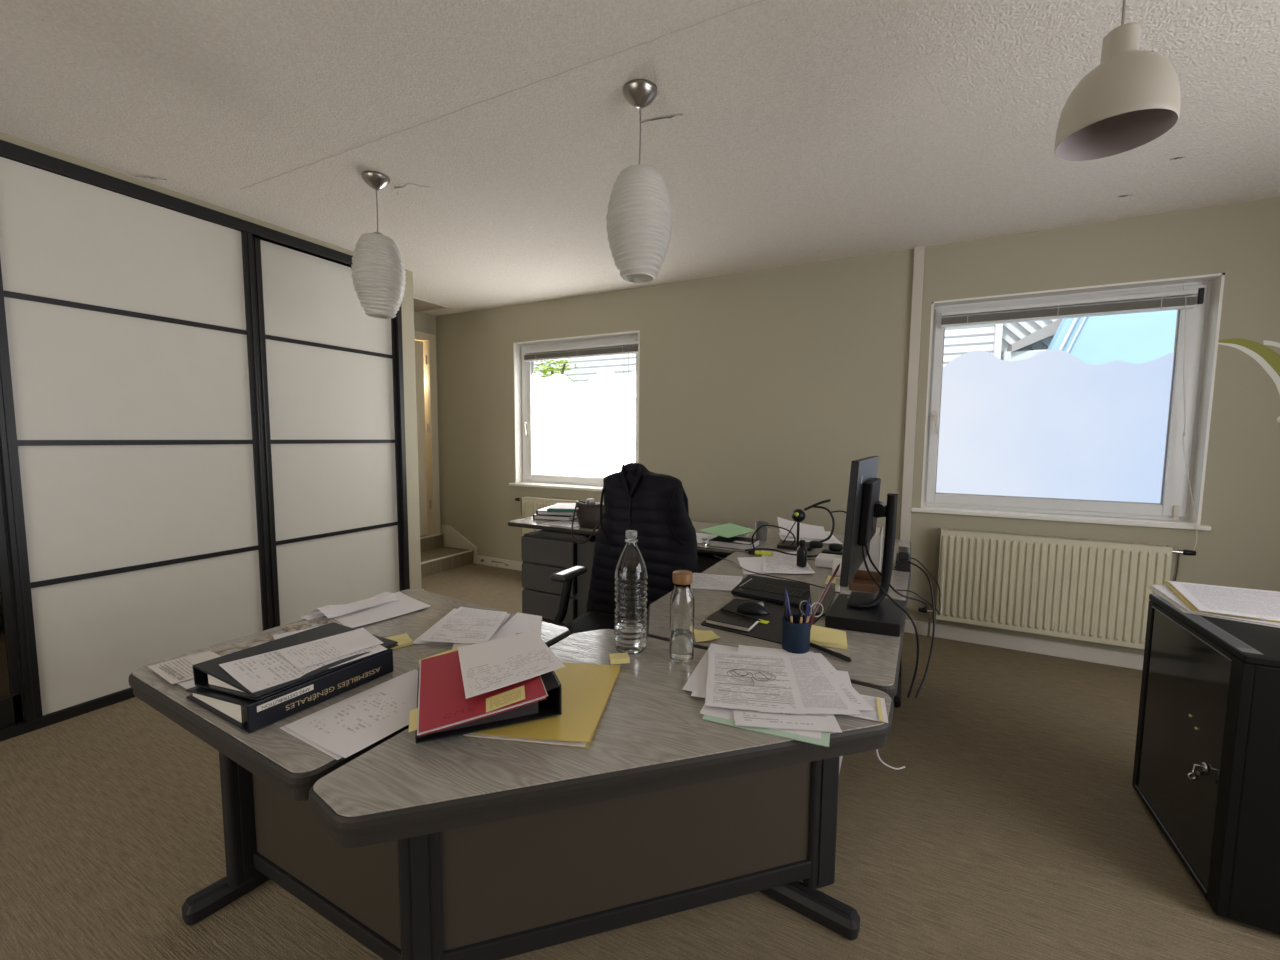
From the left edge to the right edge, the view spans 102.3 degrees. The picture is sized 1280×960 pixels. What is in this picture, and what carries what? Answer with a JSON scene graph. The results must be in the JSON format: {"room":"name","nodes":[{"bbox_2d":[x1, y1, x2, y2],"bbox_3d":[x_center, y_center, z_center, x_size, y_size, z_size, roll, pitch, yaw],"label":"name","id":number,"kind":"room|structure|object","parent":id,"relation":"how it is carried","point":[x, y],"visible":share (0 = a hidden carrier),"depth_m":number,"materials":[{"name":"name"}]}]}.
{"room":"office","nodes":[
{"label":"office","id":0,"kind":"room"},
{"bbox_2d":[401,269,421,589],"bbox_3d":[-2.054,-0.318,4.120,0.660,2.558,0.110,3,5,27],"label":"trim","id":1,"kind":"structure","parent":0,"point":[407,305],"depth_m":3.96,"materials":[{"name":"beige paint"}]},
{"bbox_2d":[414,311,440,536],"bbox_3d":[-3.605,-0.216,2.754,0.100,2.558,6.203,3,5,27],"label":"wall","id":2,"kind":"structure","parent":0,"point":[425,323],"depth_m":5.31,"materials":[{"name":"beige paint"}]},
{"bbox_2d":[414,331,439,535],"bbox_3d":[-2.430,-0.435,5.053,0.171,2.089,0.965,3,5,27],"label":"door","id":3,"kind":"structure","parent":2,"relation":"in","point":[425,343],"depth_m":5.36,"materials":[{"name":"beige paint"}]},
{"bbox_2d":[413,296,448,312],"bbox_3d":[-2.235,-1.643,4.682,0.445,0.011,0.875,3,5,27],"label":"trim","id":4,"kind":"structure","parent":2,"relation":"attached to","point":[420,305],"depth_m":4.92,"materials":[{"name":"paint"}]},
{"bbox_2d":[0,0,1279,315],"bbox_3d":[-0.885,-1.421,1.335,7.720,0.120,6.553,3,5,27],"label":"ceiling","id":5,"kind":"structure","parent":0,"point":[807,131],"depth_m":2.00,"materials":[{"name":"paint"}]},
{"bbox_2d":[351,171,405,318],"bbox_3d":[-1.274,-1.130,2.508,0.241,0.658,0.240,1,5,12],"label":"pendant lamp","id":6,"kind":"object","parent":5,"relation":"hanging from","point":[378,277],"visible":1,"depth_m":2.44,"materials":[{"name":"white paper"}]},
{"bbox_2d":[395,184,429,197],"bbox_3d":[-1.159,-1.467,2.617,0.230,0.003,0.122,3,5,27],"label":"plaster patch","id":7,"kind":"object","parent":5,"relation":"attached to","point":[410,190],"visible":1,"depth_m":2.61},
{"bbox_2d":[240,0,763,189],"bbox_3d":[-0.791,-1.414,2.013,2.751,0.002,0.008,3,5,26],"label":"trim","id":8,"kind":"structure","parent":5,"relation":"attached to","point":[760,0],"depth_m":1.80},
{"bbox_2d":[606,79,671,282],"bbox_3d":[-0.002,-1.067,1.874,0.241,0.658,0.240,-2,5,-28],"label":"pendant lamp","id":9,"kind":"object","parent":5,"relation":"hanging from","point":[639,220],"visible":1,"depth_m":1.81,"materials":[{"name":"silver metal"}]},
{"bbox_2d":[1054,0,1180,160],"bbox_3d":[1.189,-1.099,1.273,0.231,0.478,0.231,3,5,27],"label":"pendant lamp","id":10,"kind":"object","parent":5,"relation":"hanging from","point":[1132,98],"visible":1,"depth_m":1.25,"materials":[{"name":"white ceramic"}]},
{"bbox_2d":[0,563,1279,959],"bbox_3d":[-0.905,1.218,1.555,7.720,0.060,6.553,3,5,27],"label":"floor","id":11,"kind":"structure","parent":0,"point":[1014,825],"depth_m":1.66,"materials":[{"name":"brown carpet"}]},
{"bbox_2d":[0,132,409,741],"bbox_3d":[-3.199,-0.138,1.857,0.626,2.558,4.975,3,5,27],"label":"sliding closet","id":12,"kind":"object","parent":11,"relation":"on","point":[203,444],"visible":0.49,"depth_m":2.66,"materials":[{"name":"glass"}]},
{"bbox_2d":[128,589,570,959],"bbox_3d":[-0.743,0.829,1.480,0.825,0.730,0.866,3,5,27],"label":"desk","id":13,"kind":"object","parent":11,"relation":"on","point":[268,774],"visible":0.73,"depth_m":1.32,"materials":[{"name":"grey laminate"}]},
{"bbox_2d":[168,630,287,660],"bbox_3d":[-1.047,0.465,1.409,0.200,0.002,0.330,4,6,36],"label":"sheet","id":14,"kind":"object","parent":13,"relation":"on","point":[228,649],"visible":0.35,"depth_m":1.44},
{"bbox_2d":[177,652,220,688],"bbox_3d":[-1.062,0.473,1.265,0.260,0.002,0.120,3,6,30],"label":"leaflet","id":15,"kind":"object","parent":14,"relation":"on","point":[187,684],"visible":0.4,"depth_m":1.21,"materials":[{"name":"paper"}]},
{"bbox_2d":[148,651,218,683],"bbox_3d":[-1.126,0.468,1.292,0.176,0.002,0.122,4,6,34],"label":"leaflet","id":16,"kind":"object","parent":15,"relation":"on","point":[181,669],"visible":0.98,"depth_m":1.29,"materials":[{"name":"paper"}]},
{"bbox_2d":[281,616,343,631],"bbox_3d":[-0.978,0.448,1.558,0.190,0.001,0.130,4,6,39],"label":"leaflet","id":17,"kind":"object","parent":14,"relation":"on","point":[323,620],"visible":0.49,"depth_m":1.59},
{"bbox_2d":[186,649,392,732],"bbox_3d":[-0.815,0.454,1.218,0.291,0.058,0.326,3,5,27],"label":"ring binder","id":18,"kind":"object","parent":13,"relation":"on","point":[249,715],"visible":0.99,"depth_m":1.10,"materials":[{"name":"blue plastic"}]},
{"bbox_2d":[192,622,397,700],"bbox_3d":[-0.809,0.435,1.231,0.293,0.047,0.326,3,5,27],"label":"ring binder","id":19,"kind":"object","parent":18,"relation":"on","point":[209,674],"visible":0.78,"depth_m":1.17,"materials":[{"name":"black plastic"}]},
{"bbox_2d":[219,632,386,692],"bbox_3d":[-0.776,0.412,1.206,0.201,0.006,0.286,4,6,37],"label":"sheet","id":20,"kind":"object","parent":19,"relation":"on","point":[259,672],"visible":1,"depth_m":1.14,"materials":[{"name":"paper"}]},
{"bbox_2d":[279,628,382,668],"bbox_3d":[-0.746,0.406,1.256,0.138,0.005,0.199,4,6,37],"label":"sheet","id":21,"kind":"object","parent":20,"relation":"on","point":[305,655],"visible":1,"depth_m":1.25,"materials":[{"name":"paper"}]},
{"bbox_2d":[280,671,409,759],"bbox_3d":[-0.560,0.493,1.112,0.206,0.001,0.300,3,6,30],"label":"page","id":22,"kind":"object","parent":13,"relation":"on","point":[324,750],"visible":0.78,"depth_m":1.00,"materials":[{"name":"paper"}]},
{"bbox_2d":[284,669,417,757],"bbox_3d":[-0.551,0.490,1.115,0.218,0.003,0.304,3,5,27],"label":"page","id":23,"kind":"object","parent":22,"relation":"on","point":[347,727],"visible":0.69,"depth_m":1.06,"materials":[{"name":"paper"}]},
{"bbox_2d":[301,592,430,627],"bbox_3d":[-0.895,0.435,1.720,0.236,0.006,0.330,4,6,35],"label":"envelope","id":24,"kind":"object","parent":13,"relation":"on","point":[406,604],"visible":0.69,"depth_m":1.70,"materials":[{"name":"paper"}]},
{"bbox_2d":[310,592,398,617],"bbox_3d":[-0.957,0.416,1.736,0.106,0.025,0.246,4,6,34],"label":"sheet","id":25,"kind":"object","parent":24,"relation":"on","point":[330,611],"visible":1,"depth_m":1.72,"materials":[{"name":"paper"}]},
{"bbox_2d":[413,608,510,644],"bbox_3d":[-0.529,0.453,1.602,0.224,0.002,0.299,1,5,3],"label":"sheet","id":26,"kind":"object","parent":13,"relation":"on","point":[418,640],"visible":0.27,"depth_m":1.52,"materials":[{"name":"paper"}]},
{"bbox_2d":[421,615,504,643],"bbox_3d":[-0.517,0.440,1.530,0.192,0.023,0.166,1,5,5],"label":"letter","id":27,"kind":"object","parent":26,"relation":"on","point":[452,629],"visible":0.97,"depth_m":1.52,"materials":[{"name":"paper"}]},
{"bbox_2d":[448,607,506,618],"bbox_3d":[-0.513,0.427,1.661,0.215,0.020,0.122,1,5,11],"label":"letter","id":28,"kind":"object","parent":26,"relation":"on","point":[461,611],"visible":1,"depth_m":1.66,"materials":[{"name":"paper"}]},
{"bbox_2d":[488,612,541,640],"bbox_3d":[-0.351,0.454,1.557,0.150,0.006,0.299,1,5,7],"label":"folded paper","id":29,"kind":"object","parent":13,"relation":"on","point":[520,622],"visible":0.68,"depth_m":1.59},
{"bbox_2d":[420,533,472,577],"bbox_3d":[-2.193,0.757,4.979,0.465,0.272,1.103,3,5,27],"label":"carpeted steps","id":30,"kind":"structure","parent":11,"relation":"on","point":[435,558],"depth_m":5.21,"materials":[{"name":"brown carpet"}]},
{"bbox_2d":[508,516,598,535],"bbox_3d":[-0.340,0.650,3.674,0.980,0.730,0.695,3,5,27],"label":"desk","id":31,"kind":"object","parent":11,"relation":"on","point":[529,522],"visible":0.12,"depth_m":3.44,"materials":[{"name":"grey laminate"}]},
{"bbox_2d":[571,501,603,543],"bbox_3d":[-0.321,0.274,3.322,0.270,0.256,0.188,3,5,27],"label":"handbag","id":32,"kind":"object","parent":31,"relation":"on","point":[588,516],"visible":0.84,"depth_m":3.31,"materials":[{"name":"brown leather"}]},
{"bbox_2d":[521,530,595,622],"bbox_3d":[-0.469,0.680,3.635,0.612,0.674,0.405,3,5,27],"label":"drawer pedestal","id":33,"kind":"object","parent":11,"relation":"on","point":[544,553],"visible":0.51,"depth_m":3.48,"materials":[{"name":"black plastic"}]},
{"bbox_2d":[309,629,893,959],"bbox_3d":[0.015,0.860,1.180,0.979,0.730,1.075,3,5,27],"label":"desk","id":34,"kind":"object","parent":11,"relation":"on","point":[507,848],"visible":0.91,"depth_m":1.21,"materials":[{"name":"grey laminate"}]},
{"bbox_2d":[463,662,620,747],"bbox_3d":[-0.198,0.487,1.161,0.252,0.012,0.338,1,5,8],"label":"folder","id":35,"kind":"object","parent":34,"relation":"on","point":[586,688],"visible":0.55,"depth_m":1.07,"materials":[{"name":"cardboard"}]},
{"bbox_2d":[415,667,561,743],"bbox_3d":[-0.350,0.446,1.162,0.281,0.066,0.318,-2,5,-22],"label":"binder","id":36,"kind":"object","parent":35,"relation":"on","point":[551,706],"visible":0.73,"depth_m":1.05,"materials":[{"name":"black plastic"}]},
{"bbox_2d":[417,650,547,735],"bbox_3d":[-0.359,0.434,1.136,0.252,0.057,0.364,-1,5,-20],"label":"folder","id":37,"kind":"object","parent":36,"relation":"on","point":[443,704],"visible":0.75,"depth_m":1.05,"materials":[{"name":"cardboard"}]},
{"bbox_2d":[486,686,524,712],"bbox_3d":[-0.265,0.432,1.018,0.080,0.017,0.052,-1,5,-21],"label":"sticky note","id":38,"kind":"object","parent":37,"relation":"on","point":[503,699],"visible":1,"depth_m":1.02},
{"bbox_2d":[458,630,564,698],"bbox_3d":[-0.298,0.405,1.170,0.203,0.026,0.270,-2,5,-23],"label":"sheet","id":39,"kind":"object","parent":37,"relation":"on","point":[487,666],"visible":1,"depth_m":1.15,"materials":[{"name":"paper"}]},
{"bbox_2d":[614,530,647,654],"bbox_3d":[-0.025,0.305,1.417,0.092,0.332,0.092,-4,7,-44],"label":"water bottle","id":40,"kind":"object","parent":34,"relation":"on","point":[631,576],"visible":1,"depth_m":1.39,"materials":[{"name":"clear plastic"}]},
{"bbox_2d":[669,570,694,662],"bbox_3d":[0.111,0.359,1.362,0.065,0.234,0.065,3,5,27],"label":"glass bottle","id":41,"kind":"object","parent":34,"relation":"on","point":[682,606],"visible":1,"depth_m":1.34,"materials":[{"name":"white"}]},
{"bbox_2d":[702,714,829,746],"bbox_3d":[0.306,0.494,1.178,0.250,0.003,0.315,2,5,22],"label":"folder","id":42,"kind":"object","parent":34,"relation":"on","point":[825,736],"visible":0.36,"depth_m":1.03,"materials":[{"name":"green paper"}]},
{"bbox_2d":[700,704,821,738],"bbox_3d":[0.297,0.491,1.192,0.245,0.002,0.300,2,5,22],"label":"page","id":43,"kind":"object","parent":42,"relation":"on","point":[725,713],"visible":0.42,"depth_m":1.09,"materials":[{"name":"paper"}]},
{"bbox_2d":[682,643,737,690],"bbox_3d":[0.246,0.480,1.297,0.205,0.001,0.290,2,5,21],"label":"page","id":44,"kind":"object","parent":43,"relation":"on","point":[689,686],"visible":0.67,"depth_m":1.29,"materials":[{"name":"paper"}]},
{"bbox_2d":[691,646,737,697],"bbox_3d":[0.254,0.481,1.278,0.205,0.001,0.290,2,5,16],"label":"page","id":45,"kind":"object","parent":44,"relation":"on","point":[699,690],"visible":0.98,"depth_m":1.25,"materials":[{"name":"paper"}]},
{"bbox_2d":[733,709,841,731],"bbox_3d":[0.314,0.488,1.183,0.210,0.001,0.297,1,5,6],"label":"printed form","id":46,"kind":"object","parent":45,"relation":"on","point":[812,722],"visible":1,"depth_m":1.06,"materials":[{"name":"paper"}]},
{"bbox_2d":[837,670,859,712],"bbox_3d":[0.352,0.484,1.226,0.290,0.001,0.210,2,5,15],"label":"page","id":47,"kind":"object","parent":46,"relation":"on","point":[844,674],"visible":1,"depth_m":1.27,"materials":[{"name":"paper"}]},
{"bbox_2d":[814,653,873,709],"bbox_3d":[0.391,0.481,1.247,0.210,0.001,0.290,0,5,-3],"label":"printed form","id":48,"kind":"object","parent":47,"relation":"on","point":[857,700],"visible":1,"depth_m":1.20,"materials":[{"name":"paper"}]},
{"bbox_2d":[738,645,813,654],"bbox_3d":[0.342,0.476,1.286,0.200,0.001,0.280,2,5,13],"label":"page","id":49,"kind":"object","parent":48,"relation":"on","point":[742,648],"visible":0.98,"depth_m":1.41,"materials":[{"name":"paper"}]},
{"bbox_2d":[759,654,859,714],"bbox_3d":[0.363,0.479,1.234,0.210,0.001,0.297,1,5,2],"label":"printed form","id":50,"kind":"object","parent":49,"relation":"on","point":[820,693],"visible":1,"depth_m":1.19,"materials":[{"name":"paper"}]},
{"bbox_2d":[705,650,805,714],"bbox_3d":[0.268,0.476,1.240,0.210,0.003,0.297,1,5,9],"label":"paper","id":51,"kind":"object","parent":50,"relation":"on","point":[735,680],"visible":1,"depth_m":1.22,"materials":[{"name":"paper"}]},
{"bbox_2d":[842,694,887,722],"bbox_3d":[0.474,0.497,1.142,0.130,0.003,0.109,2,5,21],"label":"slip","id":52,"kind":"object","parent":34,"relation":"on","point":[865,714],"depth_m":1.11,"materials":[{"name":"paper"}]},
{"bbox_2d":[550,486,688,635],"bbox_3d":[-0.091,0.577,2.245,0.739,1.116,0.671,3,5,27],"label":"office chair","id":53,"kind":"object","parent":11,"relation":"on","point":[592,620],"visible":0.2,"depth_m":2.38,"materials":[{"name":"plastic"}]},
{"bbox_2d":[586,463,697,616],"bbox_3d":[-0.006,0.306,2.431,0.575,0.773,0.246,3,5,27],"label":"jacket","id":54,"kind":"object","parent":53,"relation":"hanging from","point":[639,499],"visible":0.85,"depth_m":2.32,"materials":[{"name":"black fabric"}]},
{"bbox_2d":[647,552,910,772],"bbox_3d":[0.559,0.797,1.982,0.833,0.730,1.266,3,5,27],"label":"desk","id":55,"kind":"object","parent":11,"relation":"on","point":[876,658],"visible":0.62,"depth_m":1.57,"materials":[{"name":"grey laminate"}]},
{"bbox_2d":[694,629,719,641],"bbox_3d":[0.198,0.459,1.526,0.072,0.011,0.095,1,5,2],"label":"sticky note","id":56,"kind":"object","parent":55,"relation":"on","point":[700,635],"visible":0.98,"depth_m":1.52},
{"bbox_2d":[691,573,742,590],"bbox_3d":[0.294,0.415,2.099,0.219,0.005,0.228,2,5,18],"label":"sheet","id":57,"kind":"object","parent":55,"relation":"on","point":[700,580],"visible":0.83,"depth_m":2.10,"materials":[{"name":"paper"}]},
{"bbox_2d":[737,557,768,573],"bbox_3d":[0.596,0.394,2.404,0.259,0.002,0.381,1,5,6],"label":"page","id":58,"kind":"object","parent":55,"relation":"on","point":[754,564],"visible":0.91,"depth_m":2.40,"materials":[{"name":"paper"}]},
{"bbox_2d":[762,551,814,573],"bbox_3d":[0.679,0.386,2.445,0.223,0.007,0.453,1,5,9],"label":"printed page","id":59,"kind":"object","parent":58,"relation":"on","point":[779,562],"visible":0.8,"depth_m":2.39,"materials":[{"name":"paper"}]},
{"bbox_2d":[796,540,806,566],"bbox_3d":[0.735,0.332,2.338,0.045,0.118,0.045,3,5,27],"label":"bottle","id":60,"kind":"object","parent":59,"relation":"on","point":[801,561],"visible":1,"depth_m":2.32,"materials":[{"name":"plastic"}]},
{"bbox_2d":[701,598,821,643],"bbox_3d":[0.406,0.453,1.679,0.337,0.004,0.356,3,5,27],"label":"desk pad","id":61,"kind":"object","parent":55,"relation":"on","point":[771,631],"visible":0.51,"depth_m":1.63,"materials":[{"name":"plastic"}]},
{"bbox_2d":[705,611,758,631],"bbox_3d":[0.292,0.446,1.632,0.144,0.014,0.094,3,6,31],"label":"notebook","id":62,"kind":"object","parent":61,"relation":"on","point":[723,619],"visible":0.99,"depth_m":1.61,"materials":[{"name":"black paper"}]},
{"bbox_2d":[736,601,769,615],"bbox_3d":[0.380,0.427,1.734,0.110,0.037,0.062,1,5,9],"label":"computer mouse","id":63,"kind":"object","parent":61,"relation":"on","point":[747,607],"visible":0.98,"depth_m":1.72,"materials":[{"name":"black plastic"}]},
{"bbox_2d":[731,575,811,609],"bbox_3d":[0.517,0.419,1.956,0.300,0.017,0.297,3,5,27],"label":"laptop","id":64,"kind":"object","parent":55,"relation":"on","point":[772,590],"visible":0.95,"depth_m":1.93,"materials":[{"name":"black plastic"}]},
{"bbox_2d":[782,614,810,653],"bbox_3d":[0.430,0.428,1.420,0.075,0.095,0.075,3,5,27],"label":"pencil cup","id":65,"kind":"object","parent":55,"relation":"on","point":[795,635],"visible":0.82,"depth_m":1.39,"materials":[{"name":"plastic"}]},
{"bbox_2d":[816,583,835,616],"bbox_3d":[0.691,0.433,1.889,0.032,0.011,0.400,3,5,27],"label":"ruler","id":66,"kind":"object","parent":55,"relation":"on","point":[828,598],"visible":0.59,"depth_m":1.84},
{"bbox_2d":[810,625,846,648],"bbox_3d":[0.547,0.456,1.500,0.100,0.029,0.085,2,5,19],"label":"sticky note pad","id":67,"kind":"object","parent":55,"relation":"on","point":[821,636],"visible":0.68,"depth_m":1.49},
{"bbox_2d":[815,553,841,567],"bbox_3d":[0.894,0.377,2.389,0.140,0.044,0.120,3,5,27],"label":"pack","id":68,"kind":"object","parent":55,"relation":"on","point":[824,560],"visible":0.53,"depth_m":2.36,"materials":[{"name":"paper"}]},
{"bbox_2d":[849,570,880,592],"bbox_3d":[0.916,0.405,2.058,0.135,0.044,0.170,3,5,27],"label":"wooden tray","id":69,"kind":"object","parent":55,"relation":"on","point":[861,581],"visible":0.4,"depth_m":2.09,"materials":[{"name":"brown wood"}]},
{"bbox_2d":[825,594,907,636],"bbox_3d":[0.747,0.437,1.689,0.230,0.039,0.292,3,5,27],"label":"monitor stand","id":70,"kind":"object","parent":55,"relation":"on","point":[884,618],"visible":0.87,"depth_m":1.60,"materials":[{"name":"black plastic"}]},
{"bbox_2d":[835,456,927,697],"bbox_3d":[0.815,0.308,1.705,0.237,0.758,0.546,4,6,33],"label":"monitor","id":71,"kind":"object","parent":70,"relation":"on","point":[864,507],"visible":1,"depth_m":1.63,"materials":[{"name":"black plastic"}]},
{"bbox_2d":[858,526,882,571],"bbox_3d":[1.013,0.313,2.260,0.080,0.194,0.250,3,5,27],"label":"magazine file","id":72,"kind":"object","parent":55,"relation":"on","point":[875,551],"visible":0.54,"depth_m":2.14,"materials":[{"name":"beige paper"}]},
{"bbox_2d":[895,546,910,571],"bbox_3d":[1.213,0.360,2.375,0.060,0.084,0.170,3,5,27],"label":"box","id":73,"kind":"object","parent":55,"relation":"on","point":[903,555],"visible":0.95,"depth_m":2.31,"materials":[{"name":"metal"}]},
{"bbox_2d":[894,561,934,698],"bbox_3d":[1.056,0.542,1.953,0.104,0.416,0.385,2,5,14],"label":"cable","id":74,"kind":"object","parent":55,"relation":"hanging from","point":[898,564],"visible":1,"depth_m":1.92,"materials":[{"name":"black plastic"}]},
{"bbox_2d":[692,521,910,707],"bbox_3d":[0.744,0.711,3.041,1.490,0.730,0.800,3,5,27],"label":"desk","id":75,"kind":"object","parent":11,"relation":"on","point":[706,559],"visible":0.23,"depth_m":2.85,"materials":[{"name":"grey laminate"}]},
{"bbox_2d":[709,536,759,549],"bbox_3d":[0.518,0.344,2.830,0.238,0.032,0.178,3,5,27],"label":"book","id":76,"kind":"object","parent":75,"relation":"on","point":[719,541],"visible":0.84,"depth_m":2.79,"materials":[{"name":"paper"}]},
{"bbox_2d":[738,528,749,536],"bbox_3d":[0.567,0.299,3.049,0.210,0.018,0.280,3,5,27],"label":"stack","id":77,"kind":"object","parent":76,"relation":"on","point":[745,534],"visible":0.09,"depth_m":2.89,"materials":[{"name":"paper"}]},
{"bbox_2d":[699,523,754,537],"bbox_3d":[0.515,0.288,2.979,0.257,0.008,0.392,5,7,44],"label":"folder","id":78,"kind":"object","parent":77,"relation":"on","point":[728,530],"visible":1,"depth_m":2.95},
{"bbox_2d":[777,509,812,550],"bbox_3d":[0.841,0.261,2.780,0.180,0.210,0.140,3,5,27],"label":"webcam","id":79,"kind":"object","parent":75,"relation":"on","point":[798,515],"visible":0.93,"depth_m":2.76,"materials":[{"name":"black plastic"}]},
{"bbox_2d":[779,531,842,543],"bbox_3d":[0.963,0.320,2.936,0.338,0.030,0.236,2,5,15],"label":"heap","id":80,"kind":"object","parent":75,"relation":"on","point":[832,539],"visible":0.45,"depth_m":2.89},
{"bbox_2d":[777,517,826,538],"bbox_3d":[0.947,0.282,3.032,0.340,0.069,0.280,3,5,27],"label":"paper","id":81,"kind":"object","parent":80,"relation":"on","point":[807,531],"visible":0.85,"depth_m":3.02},
{"bbox_2d":[804,499,842,550],"bbox_3d":[0.956,0.228,2.696,0.214,0.251,0.134,3,5,27],"label":"headset","id":82,"kind":"object","parent":75,"relation":"on","point":[814,544],"visible":1,"depth_m":2.72,"materials":[{"name":"black plastic"}]},
{"bbox_2d":[1132,594,1279,933],"bbox_3d":[1.977,0.830,1.525,0.639,0.764,0.609,3,5,27],"label":"base cabinet","id":83,"kind":"object","parent":11,"relation":"on","point":[1206,770],"visible":0.99,"depth_m":1.47,"materials":[{"name":"metal"}]},
{"bbox_2d":[1148,587,1279,627],"bbox_3d":[2.028,0.429,1.716,0.425,0.003,0.440,3,5,27],"label":"folder","id":84,"kind":"object","parent":83,"relation":"on","point":[1177,606],"visible":0.23,"depth_m":1.66,"materials":[{"name":"beige paper"}]},
{"bbox_2d":[1150,584,1279,625],"bbox_3d":[2.043,0.422,1.724,0.425,0.005,0.450,3,5,27],"label":"document","id":85,"kind":"object","parent":84,"relation":"on","point":[1165,590],"visible":0.28,"depth_m":1.70,"materials":[{"name":"paper"}]},
{"bbox_2d":[1164,582,1279,621],"bbox_3d":[2.064,0.414,1.747,0.357,0.002,0.492,4,6,36],"label":"folder","id":86,"kind":"object","parent":85,"relation":"on","point":[1168,584],"visible":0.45,"depth_m":1.72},
{"bbox_2d":[1168,581,1279,620],"bbox_3d":[2.069,0.410,1.724,0.440,0.007,0.425,3,5,27],"label":"document","id":87,"kind":"object","parent":86,"relation":"on","point":[1254,603],"visible":1,"depth_m":1.75,"materials":[{"name":"paper"}]},
{"bbox_2d":[436,197,1279,654],"bbox_3d":[0.550,-0.308,4.238,7.720,2.558,0.250,3,5,27],"label":"wall","id":88,"kind":"structure","parent":0,"point":[760,391],"depth_m":3.64,"materials":[{"name":"beige paint"}]},
{"bbox_2d":[515,497,603,562],"bbox_3d":[-0.652,0.553,4.721,1.220,0.743,0.116,3,5,27],"label":"panel radiator","id":89,"kind":"object","parent":88,"relation":"attached to","point":[529,505],"visible":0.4,"depth_m":4.82,"materials":[{"name":"metal"}]},
{"bbox_2d":[523,497,603,502],"bbox_3d":[-0.609,0.480,4.683,1.115,0.592,0.075,3,5,27],"label":"grille","id":90,"kind":"object","parent":89,"relation":"attached to","point":[525,499],"depth_m":4.76,"materials":[{"name":"metal"}]},
{"bbox_2d":[509,330,639,491],"bbox_3d":[-0.591,-0.603,4.737,1.450,1.374,0.192,3,5,27],"label":"window","id":91,"kind":"structure","parent":88,"relation":"in","point":[568,434],"depth_m":4.80,"materials":[{"name":"plastic"}]},
{"bbox_2d":[524,341,637,467],"bbox_3d":[-0.560,-0.642,4.705,1.230,1.130,0.050,3,5,27],"label":"blind","id":92,"kind":"object","parent":91,"relation":"attached to","point":[622,350],"visible":0.85,"depth_m":4.60,"materials":[{"name":"plastic"}]},
{"bbox_2d":[440,525,1143,669],"bbox_3d":[0.836,0.815,4.028,6.720,0.360,0.017,3,5,27],"label":"baseboard","id":93,"kind":"structure","parent":88,"relation":"attached to","point":[1071,651],"depth_m":3.28,"materials":[{"name":"white paint"}]},
{"bbox_2d":[900,246,924,540],"bbox_3d":[1.799,-0.276,3.436,0.060,2.470,0.030,3,5,27],"label":"pipe","id":94,"kind":"object","parent":88,"relation":"attached to","point":[919,252],"visible":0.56,"depth_m":3.40,"materials":[{"name":"metal"}]},
{"bbox_2d":[918,528,1195,648],"bbox_3d":[2.439,0.708,3.133,1.304,0.743,0.116,3,5,27],"label":"panel radiator","id":95,"kind":"object","parent":88,"relation":"attached to","point":[1092,590],"visible":0.99,"depth_m":3.06,"materials":[{"name":"metal"}]},
{"bbox_2d":[937,528,1172,581],"bbox_3d":[2.436,0.634,3.119,1.094,0.592,0.075,3,5,27],"label":"grille","id":96,"kind":"object","parent":95,"relation":"attached to","point":[964,555],"depth_m":3.07,"materials":[{"name":"metal"}]},
{"bbox_2d":[911,273,1224,530],"bbox_3d":[2.504,-0.445,3.147,1.440,1.371,0.192,3,5,27],"label":"window","id":97,"kind":"structure","parent":88,"relation":"in","point":[1052,434],"depth_m":3.13,"materials":[{"name":"plastic"}]},
{"bbox_2d":[941,289,1197,550],"bbox_3d":[2.508,-0.342,3.099,1.267,1.445,0.122,3,5,27],"label":"blind","id":98,"kind":"object","parent":97,"relation":"attached to","point":[1185,302],"visible":0.98,"depth_m":3.02,"materials":[{"name":"plastic"}]},
{"bbox_2d":[1218,338,1279,422],"bbox_3d":[3.237,-0.519,2.687,0.347,0.448,0.002,3,5,27],"label":"wall decal","id":99,"kind":"object","parent":88,"relation":"attached to","point":[1266,357],"visible":1,"depth_m":2.68,"materials":[{"name":"green plastic"}]},
{"label":"outside","id":100,"kind":"structure","parent":0,"visible":0},
{"bbox_3d":[5.110,0.524,12.186,26.000,0.250,17.797,3,5,27],"label":"ground","id":101,"kind":"structure","parent":100,"visible":0},
{"bbox_2d":[534,359,576,381],"bbox_3d":[-1.540,-0.842,8.545,1.266,3.078,1.088,1,5,9],"label":"tree","id":102,"kind":"object","parent":101,"relation":"on","point":[550,369],"visible":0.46,"depth_m":8.46,"materials":[{"name":"green plant"}]},
{"bbox_2d":[534,354,635,382],"bbox_3d":[-2.647,-1.870,10.434,6.600,4.695,0.280,3,5,27],"label":"building","id":103,"kind":"structure","parent":101,"relation":"on","point":[587,368],"depth_m":9.36,"materials":[{"name":"white metal"}]},
{"bbox_2d":[943,323,1002,366],"bbox_3d":[3.101,-1.572,7.414,3.400,4.690,0.400,3,5,27],"label":"building","id":104,"kind":"structure","parent":101,"relation":"on","point":[958,341],"depth_m":6.69,"materials":[{"name":"white metal"}]},
{"bbox_2d":[1001,319,1061,360],"bbox_3d":[4.031,-1.529,7.218,4.413,4.650,0.700,3,5,27],"label":"building","id":105,"kind":"structure","parent":101,"relation":"on","point":[1020,340],"depth_m":6.60,"materials":[{"name":"white metal"}]},
{"bbox_2d":[1047,310,1176,364],"bbox_3d":[6.226,-1.363,5.390,3.180,4.655,0.348,3,5,27],"label":"sky","id":106,"kind":"structure","parent":101,"relation":"on","point":[1135,338],"depth_m":5.71,"materials":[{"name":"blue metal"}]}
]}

